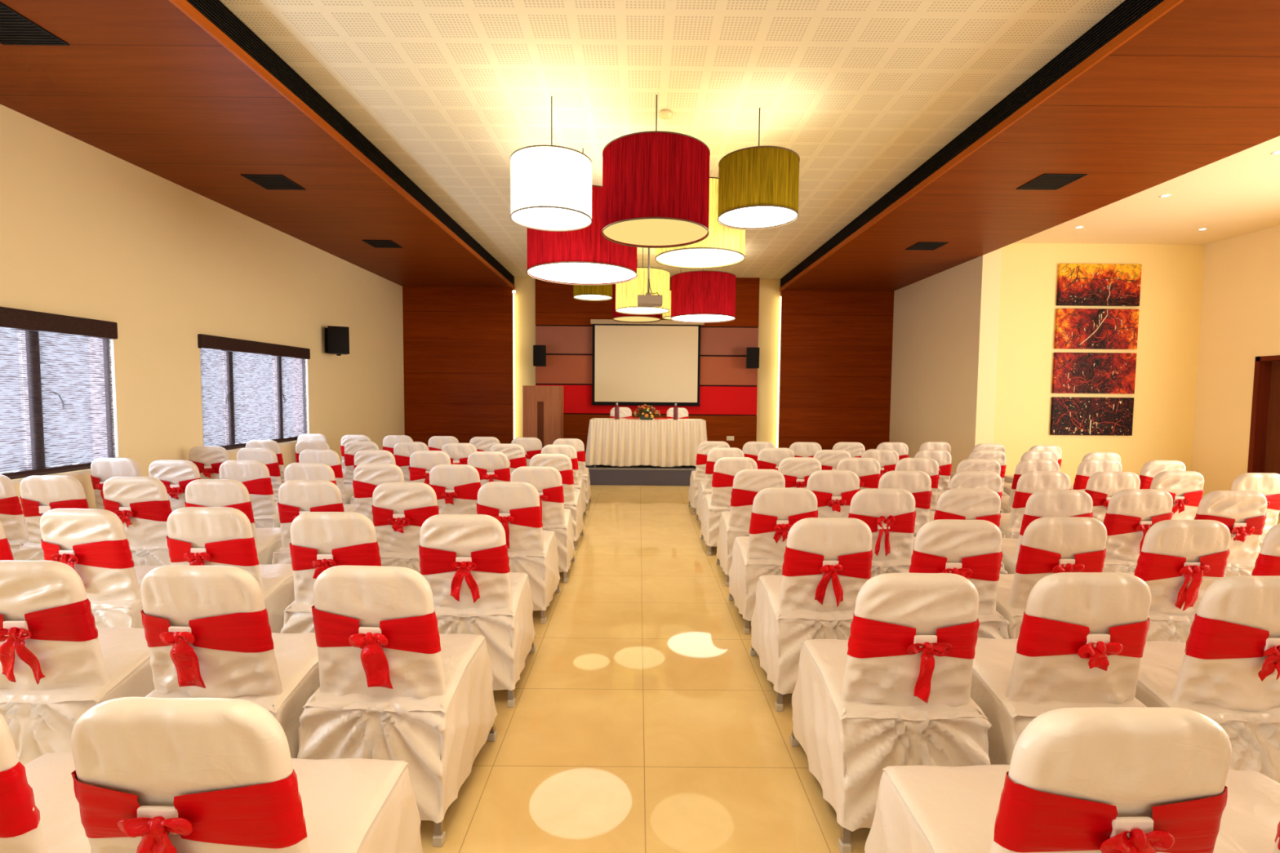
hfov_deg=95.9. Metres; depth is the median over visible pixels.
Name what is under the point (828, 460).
banquet chair
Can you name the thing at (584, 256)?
pendant lamp
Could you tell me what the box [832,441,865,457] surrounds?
banquet chair
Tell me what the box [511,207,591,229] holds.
diffuser
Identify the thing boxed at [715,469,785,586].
banquet chair
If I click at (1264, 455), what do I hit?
door
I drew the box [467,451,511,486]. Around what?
banquet chair
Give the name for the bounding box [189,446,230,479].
banquet chair
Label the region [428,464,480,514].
banquet chair
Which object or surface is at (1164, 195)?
recessed light
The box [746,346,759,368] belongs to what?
wall speaker
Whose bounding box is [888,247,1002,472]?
wall
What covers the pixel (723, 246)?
pendant lamp
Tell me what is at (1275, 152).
recessed light
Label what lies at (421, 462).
banquet chair
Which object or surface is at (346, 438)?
banquet chair
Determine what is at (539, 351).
wall speaker
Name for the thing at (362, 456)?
banquet chair
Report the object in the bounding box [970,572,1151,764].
banquet chair
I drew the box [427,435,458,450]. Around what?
banquet chair
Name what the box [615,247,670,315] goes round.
pendant lamp
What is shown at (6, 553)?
banquet chair
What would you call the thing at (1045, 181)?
ceiling vent
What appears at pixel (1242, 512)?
banquet chair
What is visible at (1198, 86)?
ceiling
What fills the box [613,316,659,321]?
diffuser
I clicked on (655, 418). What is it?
folder
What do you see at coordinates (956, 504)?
banquet chair
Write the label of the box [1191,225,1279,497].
wall
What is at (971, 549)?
banquet chair
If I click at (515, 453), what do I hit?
banquet chair
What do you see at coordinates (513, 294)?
led strip
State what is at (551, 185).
pendant lamp
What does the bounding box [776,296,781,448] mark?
led strip
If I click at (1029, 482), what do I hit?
banquet chair
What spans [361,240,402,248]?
ceiling vent
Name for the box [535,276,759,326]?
wall panel
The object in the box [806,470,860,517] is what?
banquet chair
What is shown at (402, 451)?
banquet chair
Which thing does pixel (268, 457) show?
banquet chair
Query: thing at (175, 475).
banquet chair
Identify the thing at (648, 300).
ceiling projector
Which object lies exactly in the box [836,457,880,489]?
banquet chair
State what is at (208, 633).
banquet chair
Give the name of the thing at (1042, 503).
banquet chair
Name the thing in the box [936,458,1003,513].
banquet chair
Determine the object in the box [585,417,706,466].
table
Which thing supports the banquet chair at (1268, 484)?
on the floor
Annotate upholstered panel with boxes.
[535,325,758,355]
[535,355,757,385]
[535,384,757,414]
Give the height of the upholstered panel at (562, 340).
0.549 m
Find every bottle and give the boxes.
[614,403,619,419]
[673,403,678,419]
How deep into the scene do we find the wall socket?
11.58 m
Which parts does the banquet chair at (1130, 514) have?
seat, sash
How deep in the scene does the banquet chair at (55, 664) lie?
1.96 m
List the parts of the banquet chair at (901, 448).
sash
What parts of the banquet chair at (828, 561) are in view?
leg, seat, backrest, sash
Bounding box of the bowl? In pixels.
[639,416,654,419]
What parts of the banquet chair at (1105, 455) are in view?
backrest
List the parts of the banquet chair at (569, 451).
backrest, sash, seat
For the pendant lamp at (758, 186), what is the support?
hanging from the ceiling at (864, 92)
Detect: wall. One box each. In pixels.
[0,103,404,521]
[514,276,780,448]
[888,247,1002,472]
[993,243,1204,485]
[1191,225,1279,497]
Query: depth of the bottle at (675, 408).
9.49 m
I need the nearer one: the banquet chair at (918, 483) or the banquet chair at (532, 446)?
the banquet chair at (918, 483)
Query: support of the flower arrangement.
on the table
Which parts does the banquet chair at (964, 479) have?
seat, sash, backrest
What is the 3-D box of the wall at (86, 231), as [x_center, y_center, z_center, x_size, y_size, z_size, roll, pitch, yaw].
[-4.813,-0.651,3.404,0.220,3.790,16.890,0,3,0]
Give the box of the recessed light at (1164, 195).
[1159,194,1171,197]
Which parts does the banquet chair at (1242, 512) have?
sash, seat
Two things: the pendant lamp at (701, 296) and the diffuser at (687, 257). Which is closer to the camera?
the diffuser at (687, 257)
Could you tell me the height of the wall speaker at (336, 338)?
0.440 m
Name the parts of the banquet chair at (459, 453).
sash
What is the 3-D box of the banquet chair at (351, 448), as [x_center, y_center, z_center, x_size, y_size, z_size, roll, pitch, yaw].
[-3.232,0.606,6.945,0.529,0.905,0.653,0,3,0]
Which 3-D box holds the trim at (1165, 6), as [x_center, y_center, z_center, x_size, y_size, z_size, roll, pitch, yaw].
[2.822,-2.264,3.249,0.020,0.064,16.635,0,3,0]
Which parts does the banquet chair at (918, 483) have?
sash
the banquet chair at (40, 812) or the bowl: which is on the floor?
the banquet chair at (40, 812)
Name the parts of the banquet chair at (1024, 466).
seat, sash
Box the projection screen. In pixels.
[590,319,704,405]
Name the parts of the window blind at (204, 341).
rail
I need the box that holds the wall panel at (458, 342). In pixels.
[402,286,514,446]
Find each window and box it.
[0,330,119,484]
[199,347,309,453]
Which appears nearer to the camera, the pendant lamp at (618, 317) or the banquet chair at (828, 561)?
the banquet chair at (828, 561)
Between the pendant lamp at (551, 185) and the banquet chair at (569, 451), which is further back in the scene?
the banquet chair at (569, 451)
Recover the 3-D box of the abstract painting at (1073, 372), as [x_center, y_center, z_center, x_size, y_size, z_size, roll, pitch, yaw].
[6.776,-0.795,8.601,1.210,0.605,0.049,0,3,0]
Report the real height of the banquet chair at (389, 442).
0.905 m
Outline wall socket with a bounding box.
[726,435,733,440]
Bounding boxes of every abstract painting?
[1049,396,1133,435]
[1052,352,1137,393]
[1053,308,1139,349]
[1056,263,1142,306]
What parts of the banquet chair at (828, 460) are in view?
sash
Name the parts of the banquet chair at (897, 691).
leg, seat, backrest, sash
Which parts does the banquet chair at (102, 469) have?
sash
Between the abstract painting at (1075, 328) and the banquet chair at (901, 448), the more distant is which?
the abstract painting at (1075, 328)
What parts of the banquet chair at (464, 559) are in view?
sash, backrest, seat, leg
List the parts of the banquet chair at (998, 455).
backrest, sash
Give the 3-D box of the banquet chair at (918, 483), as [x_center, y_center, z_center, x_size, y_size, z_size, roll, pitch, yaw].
[2.050,0.778,4.715,0.529,0.905,0.646,1,3,0]
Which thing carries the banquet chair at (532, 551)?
on the floor
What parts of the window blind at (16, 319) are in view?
rail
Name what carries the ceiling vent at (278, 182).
in the ceiling at (141, 83)
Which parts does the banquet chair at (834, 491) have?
sash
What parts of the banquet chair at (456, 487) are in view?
sash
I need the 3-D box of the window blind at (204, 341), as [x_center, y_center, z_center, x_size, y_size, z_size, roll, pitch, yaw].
[-4.714,-0.417,7.184,0.090,1.255,2.030,0,3,0]
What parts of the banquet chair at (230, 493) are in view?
sash, backrest, seat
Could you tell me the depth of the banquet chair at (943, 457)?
6.19 m
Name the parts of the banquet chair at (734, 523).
seat, sash, backrest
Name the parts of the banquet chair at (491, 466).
sash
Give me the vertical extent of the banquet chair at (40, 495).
0.905 m
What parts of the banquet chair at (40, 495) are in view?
seat, backrest, sash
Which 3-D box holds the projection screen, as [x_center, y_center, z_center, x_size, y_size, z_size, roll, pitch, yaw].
[0.138,-1.259,11.442,2.230,1.685,0.190,0,3,0]
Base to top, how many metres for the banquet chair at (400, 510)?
0.905 m
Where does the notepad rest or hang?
on the table
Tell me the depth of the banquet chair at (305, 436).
7.71 m
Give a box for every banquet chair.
[0,474,28,557]
[0,520,13,559]
[0,560,155,765]
[0,713,90,852]
[13,475,88,560]
[40,508,159,628]
[71,697,422,852]
[90,457,142,509]
[102,476,172,566]
[140,564,319,758]
[148,459,200,511]
[166,506,294,633]
[184,479,281,564]
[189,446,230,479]
[218,460,280,528]
[235,448,282,501]
[245,440,284,483]
[271,480,344,564]
[280,462,355,527]
[280,511,381,633]
[295,440,346,480]
[297,433,342,466]
[297,565,497,847]
[298,448,354,504]
[340,435,371,471]
[343,440,379,484]
[350,449,395,504]
[352,462,404,523]
[371,482,439,573]
[382,435,413,454]
[393,441,429,482]
[408,450,450,484]
[418,514,535,707]
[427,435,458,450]
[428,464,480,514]
[441,443,476,464]
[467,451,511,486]
[469,436,500,451]
[476,481,559,623]
[489,443,526,475]
[510,466,574,582]
[511,437,542,466]
[529,453,583,550]
[541,444,586,515]
[552,438,591,510]
[609,407,631,417]
[666,407,688,418]
[688,440,729,515]
[696,447,744,521]
[700,457,757,555]
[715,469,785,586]
[728,487,817,634]
[742,441,774,462]
[749,517,872,711]
[756,447,794,470]
[777,457,821,488]
[789,442,822,457]
[789,573,991,852]
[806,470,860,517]
[813,449,851,470]
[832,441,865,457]
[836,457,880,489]
[848,488,915,577]
[861,448,898,476]
[864,706,1231,852]
[870,519,1009,639]
[876,442,908,460]
[878,471,931,537]
[894,457,939,513]
[912,488,1008,573]
[914,449,951,495]
[919,441,951,480]
[928,471,1004,537]
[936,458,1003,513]
[949,449,1008,496]
[950,443,1007,483]
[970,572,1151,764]
[995,516,1106,639]
[999,471,1071,538]
[1000,458,1059,513]
[1000,489,1093,573]
[1003,450,1057,495]
[1004,445,1062,483]
[1070,452,1120,489]
[1072,458,1122,491]
[1084,471,1140,523]
[1102,488,1173,575]
[1133,520,1230,642]
[1134,575,1279,783]
[1138,460,1186,488]
[1150,471,1204,519]
[1194,490,1266,577]
[1213,769,1279,852]
[1230,472,1279,559]
[1251,523,1279,576]
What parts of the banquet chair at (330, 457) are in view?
sash, seat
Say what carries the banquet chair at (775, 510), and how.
on the floor
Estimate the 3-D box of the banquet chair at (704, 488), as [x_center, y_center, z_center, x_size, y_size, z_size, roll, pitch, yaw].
[0.927,0.666,6.520,0.532,0.905,0.643,0,3,-1]
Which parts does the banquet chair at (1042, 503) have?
seat, sash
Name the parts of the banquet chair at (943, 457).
sash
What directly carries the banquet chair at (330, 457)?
on the floor
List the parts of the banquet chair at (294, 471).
backrest, seat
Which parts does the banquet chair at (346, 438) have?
sash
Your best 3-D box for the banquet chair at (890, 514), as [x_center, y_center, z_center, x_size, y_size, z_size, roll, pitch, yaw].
[1.513,0.823,3.852,0.529,0.905,0.653,0,3,0]
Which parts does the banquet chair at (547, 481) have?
backrest, sash, seat, leg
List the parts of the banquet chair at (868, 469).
sash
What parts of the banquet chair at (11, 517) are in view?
sash, seat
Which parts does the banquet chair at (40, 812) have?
sash, backrest, seat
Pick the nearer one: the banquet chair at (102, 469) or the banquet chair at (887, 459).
the banquet chair at (102, 469)
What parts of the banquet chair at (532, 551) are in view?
sash, backrest, seat, leg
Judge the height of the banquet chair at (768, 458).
0.905 m
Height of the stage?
0.268 m
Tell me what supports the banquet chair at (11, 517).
on the floor
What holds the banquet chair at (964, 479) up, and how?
on the floor
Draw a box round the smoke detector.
[658,110,671,119]
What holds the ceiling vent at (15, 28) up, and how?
in the ceiling at (141, 83)
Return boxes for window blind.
[0,306,117,476]
[197,333,310,448]
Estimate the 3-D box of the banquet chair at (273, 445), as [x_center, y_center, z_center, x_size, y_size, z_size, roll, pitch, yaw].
[-4.402,0.593,6.984,0.533,0.905,0.648,0,3,0]
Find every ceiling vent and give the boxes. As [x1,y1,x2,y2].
[0,1,69,45]
[240,173,306,190]
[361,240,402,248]
[905,241,948,250]
[1016,173,1087,190]
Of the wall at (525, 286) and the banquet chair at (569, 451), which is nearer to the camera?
the banquet chair at (569, 451)
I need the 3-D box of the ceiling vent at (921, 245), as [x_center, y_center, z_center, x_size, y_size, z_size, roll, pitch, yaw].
[3.972,-2.500,7.998,0.400,0.008,0.400,0,3,0]
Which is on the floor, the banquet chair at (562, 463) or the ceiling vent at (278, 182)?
the banquet chair at (562, 463)
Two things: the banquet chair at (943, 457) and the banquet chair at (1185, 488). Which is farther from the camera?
the banquet chair at (943, 457)
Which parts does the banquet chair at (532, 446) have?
sash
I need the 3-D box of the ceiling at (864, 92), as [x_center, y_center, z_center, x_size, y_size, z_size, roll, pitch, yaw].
[1.864,-2.513,3.261,13.600,0.140,17.190,0,3,0]
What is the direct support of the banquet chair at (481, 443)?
on the floor
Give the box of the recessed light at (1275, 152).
[1271,150,1279,155]
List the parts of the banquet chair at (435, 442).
sash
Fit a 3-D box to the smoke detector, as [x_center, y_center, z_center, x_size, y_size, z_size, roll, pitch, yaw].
[0.207,-2.558,4.733,0.110,0.048,0.110,0,3,0]
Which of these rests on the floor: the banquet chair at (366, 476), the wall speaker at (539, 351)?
the banquet chair at (366, 476)
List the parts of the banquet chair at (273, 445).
sash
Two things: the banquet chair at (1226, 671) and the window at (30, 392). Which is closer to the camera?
the banquet chair at (1226, 671)
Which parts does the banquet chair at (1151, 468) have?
sash, backrest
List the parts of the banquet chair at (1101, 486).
sash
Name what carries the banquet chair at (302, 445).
on the floor
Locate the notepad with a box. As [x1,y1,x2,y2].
[595,417,608,419]
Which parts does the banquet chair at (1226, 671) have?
seat, backrest, sash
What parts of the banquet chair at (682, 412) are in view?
sash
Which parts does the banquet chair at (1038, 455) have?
seat, backrest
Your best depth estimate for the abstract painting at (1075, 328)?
8.55 m
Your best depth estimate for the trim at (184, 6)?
4.23 m
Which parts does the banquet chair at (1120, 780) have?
seat, sash, backrest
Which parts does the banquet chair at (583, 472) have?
backrest, sash, seat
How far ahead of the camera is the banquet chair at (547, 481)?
4.52 m
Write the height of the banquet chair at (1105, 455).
0.905 m
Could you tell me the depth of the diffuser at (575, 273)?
5.51 m
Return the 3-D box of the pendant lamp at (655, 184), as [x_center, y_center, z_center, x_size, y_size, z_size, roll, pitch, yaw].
[0.124,-2.036,4.492,0.836,1.064,0.836,0,3,0]
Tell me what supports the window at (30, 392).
in the wall at (86, 231)
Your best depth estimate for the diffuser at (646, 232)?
4.52 m
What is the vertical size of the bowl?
0.055 m
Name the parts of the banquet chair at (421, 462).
sash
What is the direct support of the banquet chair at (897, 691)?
on the floor
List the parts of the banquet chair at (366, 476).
sash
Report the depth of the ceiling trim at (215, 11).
4.48 m
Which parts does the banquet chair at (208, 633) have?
sash, backrest, seat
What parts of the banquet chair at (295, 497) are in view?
seat, sash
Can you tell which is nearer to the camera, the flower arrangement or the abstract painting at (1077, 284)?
the abstract painting at (1077, 284)
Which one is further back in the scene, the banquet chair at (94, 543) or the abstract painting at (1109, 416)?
the abstract painting at (1109, 416)
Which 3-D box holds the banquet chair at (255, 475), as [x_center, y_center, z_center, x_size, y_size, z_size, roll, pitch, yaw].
[-3.270,0.716,5.008,0.529,0.905,0.653,0,3,0]
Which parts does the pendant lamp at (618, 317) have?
lamp shade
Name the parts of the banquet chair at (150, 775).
sash, backrest, seat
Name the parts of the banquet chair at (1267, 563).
sash, backrest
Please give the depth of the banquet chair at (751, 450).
7.08 m
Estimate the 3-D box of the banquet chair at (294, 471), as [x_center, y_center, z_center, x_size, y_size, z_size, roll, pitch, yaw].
[-2.660,0.728,4.894,0.532,0.905,0.643,1,3,0]
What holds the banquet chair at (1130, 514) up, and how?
on the floor
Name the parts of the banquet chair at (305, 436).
backrest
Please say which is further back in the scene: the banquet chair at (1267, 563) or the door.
the door
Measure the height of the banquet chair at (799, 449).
0.905 m
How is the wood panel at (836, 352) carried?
attached to the wall at (525, 286)
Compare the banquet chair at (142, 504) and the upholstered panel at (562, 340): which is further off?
the upholstered panel at (562, 340)
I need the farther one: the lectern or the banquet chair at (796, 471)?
the lectern
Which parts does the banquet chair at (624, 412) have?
sash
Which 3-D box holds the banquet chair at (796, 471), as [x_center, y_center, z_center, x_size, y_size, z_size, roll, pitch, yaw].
[1.476,0.723,5.599,0.529,0.905,0.653,0,3,-1]
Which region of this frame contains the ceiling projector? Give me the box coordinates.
[637,248,662,306]
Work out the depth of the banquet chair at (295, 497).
3.72 m
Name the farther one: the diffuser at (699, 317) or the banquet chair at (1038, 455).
the diffuser at (699, 317)
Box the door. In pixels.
[1247,355,1279,474]
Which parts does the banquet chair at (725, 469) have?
seat, sash, backrest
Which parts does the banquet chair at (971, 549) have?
seat, sash, backrest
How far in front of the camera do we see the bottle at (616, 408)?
9.49 m
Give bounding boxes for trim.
[168,0,515,288]
[186,0,514,284]
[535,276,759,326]
[535,324,758,415]
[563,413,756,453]
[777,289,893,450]
[779,0,1184,291]
[780,0,1164,287]
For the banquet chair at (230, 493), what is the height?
0.905 m
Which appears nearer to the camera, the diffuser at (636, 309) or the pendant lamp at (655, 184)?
the pendant lamp at (655, 184)
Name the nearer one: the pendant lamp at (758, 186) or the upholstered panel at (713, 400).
the pendant lamp at (758, 186)
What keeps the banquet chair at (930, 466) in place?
on the floor
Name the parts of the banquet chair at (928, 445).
backrest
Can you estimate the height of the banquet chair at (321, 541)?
0.905 m
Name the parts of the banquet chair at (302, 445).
sash, backrest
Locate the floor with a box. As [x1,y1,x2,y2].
[420,484,1279,852]
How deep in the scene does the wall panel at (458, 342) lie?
11.51 m
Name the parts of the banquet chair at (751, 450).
sash, backrest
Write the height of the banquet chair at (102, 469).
0.905 m
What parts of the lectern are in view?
panel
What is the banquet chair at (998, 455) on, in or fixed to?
on the floor
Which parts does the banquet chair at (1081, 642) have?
seat, backrest, sash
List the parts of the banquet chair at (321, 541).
seat, backrest, sash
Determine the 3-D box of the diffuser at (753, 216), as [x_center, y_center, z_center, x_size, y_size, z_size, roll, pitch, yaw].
[0.958,-1.711,4.702,0.628,0.001,0.628,0,3,0]
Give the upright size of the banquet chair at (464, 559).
0.905 m
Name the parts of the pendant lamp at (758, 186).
lamp shade, cord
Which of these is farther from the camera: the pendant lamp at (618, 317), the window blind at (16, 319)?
the pendant lamp at (618, 317)
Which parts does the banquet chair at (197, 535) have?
sash, backrest, seat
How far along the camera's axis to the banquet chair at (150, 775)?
1.08 m
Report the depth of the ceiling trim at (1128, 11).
4.39 m
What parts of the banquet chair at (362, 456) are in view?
backrest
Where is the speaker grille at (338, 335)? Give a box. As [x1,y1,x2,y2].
[328,326,348,352]
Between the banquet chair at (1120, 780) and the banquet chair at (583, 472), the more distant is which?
the banquet chair at (583, 472)
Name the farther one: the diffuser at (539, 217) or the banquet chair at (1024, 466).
the banquet chair at (1024, 466)
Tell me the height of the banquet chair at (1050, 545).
0.905 m
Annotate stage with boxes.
[585,464,696,485]
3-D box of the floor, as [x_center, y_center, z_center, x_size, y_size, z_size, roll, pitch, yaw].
[1.830,1.360,3.482,13.600,0.120,17.190,0,3,0]
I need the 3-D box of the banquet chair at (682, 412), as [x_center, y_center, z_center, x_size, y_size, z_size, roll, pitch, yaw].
[0.693,0.142,10.498,0.529,0.959,0.646,0,3,0]
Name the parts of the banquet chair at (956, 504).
seat, sash, backrest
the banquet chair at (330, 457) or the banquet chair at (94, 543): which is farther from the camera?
the banquet chair at (330, 457)
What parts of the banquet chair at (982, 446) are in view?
backrest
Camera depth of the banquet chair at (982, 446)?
7.06 m
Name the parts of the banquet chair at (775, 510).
leg, seat, backrest, sash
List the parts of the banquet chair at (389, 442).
sash, backrest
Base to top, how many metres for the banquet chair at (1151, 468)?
0.905 m
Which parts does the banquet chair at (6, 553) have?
backrest, sash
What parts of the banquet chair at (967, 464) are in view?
backrest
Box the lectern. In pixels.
[522,385,563,448]
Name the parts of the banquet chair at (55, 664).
sash, backrest, seat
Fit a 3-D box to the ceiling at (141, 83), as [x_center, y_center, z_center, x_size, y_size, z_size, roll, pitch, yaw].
[-3.597,-2.412,3.206,2.180,0.230,16.690,0,3,0]
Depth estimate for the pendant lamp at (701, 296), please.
8.93 m
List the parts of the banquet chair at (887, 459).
backrest, sash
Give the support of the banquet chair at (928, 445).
on the floor
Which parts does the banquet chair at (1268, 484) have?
backrest, sash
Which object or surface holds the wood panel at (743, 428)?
attached to the wall at (525, 286)
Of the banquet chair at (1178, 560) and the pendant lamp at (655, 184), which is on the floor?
the banquet chair at (1178, 560)
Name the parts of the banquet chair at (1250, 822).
backrest, sash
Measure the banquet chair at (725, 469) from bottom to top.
0.905 m
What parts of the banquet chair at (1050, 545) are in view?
seat, backrest, sash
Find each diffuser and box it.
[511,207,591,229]
[528,262,635,283]
[573,294,611,299]
[603,218,707,245]
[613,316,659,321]
[617,306,668,313]
[656,248,743,266]
[671,314,734,321]
[718,206,797,227]
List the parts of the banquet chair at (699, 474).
seat, sash, backrest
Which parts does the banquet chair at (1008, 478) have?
seat, backrest, sash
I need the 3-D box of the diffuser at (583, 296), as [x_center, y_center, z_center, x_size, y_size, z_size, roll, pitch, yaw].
[-0.766,-2.107,9.374,0.618,0.001,0.618,0,3,0]
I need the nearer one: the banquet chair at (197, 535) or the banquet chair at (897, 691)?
the banquet chair at (897, 691)
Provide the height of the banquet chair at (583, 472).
0.905 m
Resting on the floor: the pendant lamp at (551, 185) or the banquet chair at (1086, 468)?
the banquet chair at (1086, 468)
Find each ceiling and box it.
[0,0,511,287]
[219,0,1279,279]
[783,0,1279,290]
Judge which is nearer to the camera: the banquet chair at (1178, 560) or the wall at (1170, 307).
the banquet chair at (1178, 560)
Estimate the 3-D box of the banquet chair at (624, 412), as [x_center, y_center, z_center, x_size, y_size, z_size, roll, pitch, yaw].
[-0.357,0.133,10.495,0.529,0.959,0.646,0,3,0]
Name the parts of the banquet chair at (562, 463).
backrest, sash, seat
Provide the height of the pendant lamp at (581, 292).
0.764 m
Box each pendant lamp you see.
[510,96,592,231]
[526,147,637,284]
[573,284,612,301]
[601,94,710,248]
[612,258,661,322]
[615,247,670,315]
[654,177,745,269]
[662,289,671,319]
[671,269,736,323]
[717,107,799,230]
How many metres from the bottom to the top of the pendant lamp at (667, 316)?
0.974 m
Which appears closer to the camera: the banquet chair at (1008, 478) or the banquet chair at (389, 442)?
the banquet chair at (1008, 478)
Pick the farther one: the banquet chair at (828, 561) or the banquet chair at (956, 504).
the banquet chair at (956, 504)
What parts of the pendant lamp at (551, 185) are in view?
lamp shade, cord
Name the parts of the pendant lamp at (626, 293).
lamp shade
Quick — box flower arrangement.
[631,404,660,419]
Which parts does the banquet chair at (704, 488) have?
seat, sash, backrest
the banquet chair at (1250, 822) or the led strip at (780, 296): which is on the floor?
the banquet chair at (1250, 822)
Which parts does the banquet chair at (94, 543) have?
sash, backrest, seat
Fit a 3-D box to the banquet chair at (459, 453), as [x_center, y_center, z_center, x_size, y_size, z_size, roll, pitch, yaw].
[-2.059,0.624,6.806,0.524,0.905,0.655,0,3,-1]
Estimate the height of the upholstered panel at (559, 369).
0.571 m
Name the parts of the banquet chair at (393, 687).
sash, backrest, seat, leg, leg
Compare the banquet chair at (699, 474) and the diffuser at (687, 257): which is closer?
the diffuser at (687, 257)
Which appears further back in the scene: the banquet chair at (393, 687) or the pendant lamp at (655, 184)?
the pendant lamp at (655, 184)
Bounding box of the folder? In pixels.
[654,417,667,419]
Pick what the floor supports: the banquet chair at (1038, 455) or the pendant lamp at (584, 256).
the banquet chair at (1038, 455)
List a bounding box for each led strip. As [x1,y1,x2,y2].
[513,293,515,439]
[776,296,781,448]
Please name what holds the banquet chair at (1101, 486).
on the floor
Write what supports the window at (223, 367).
in the wall at (86, 231)
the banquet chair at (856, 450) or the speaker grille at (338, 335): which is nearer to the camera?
the banquet chair at (856, 450)
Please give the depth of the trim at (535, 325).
11.56 m
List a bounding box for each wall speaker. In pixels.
[324,325,349,355]
[533,345,546,366]
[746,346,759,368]

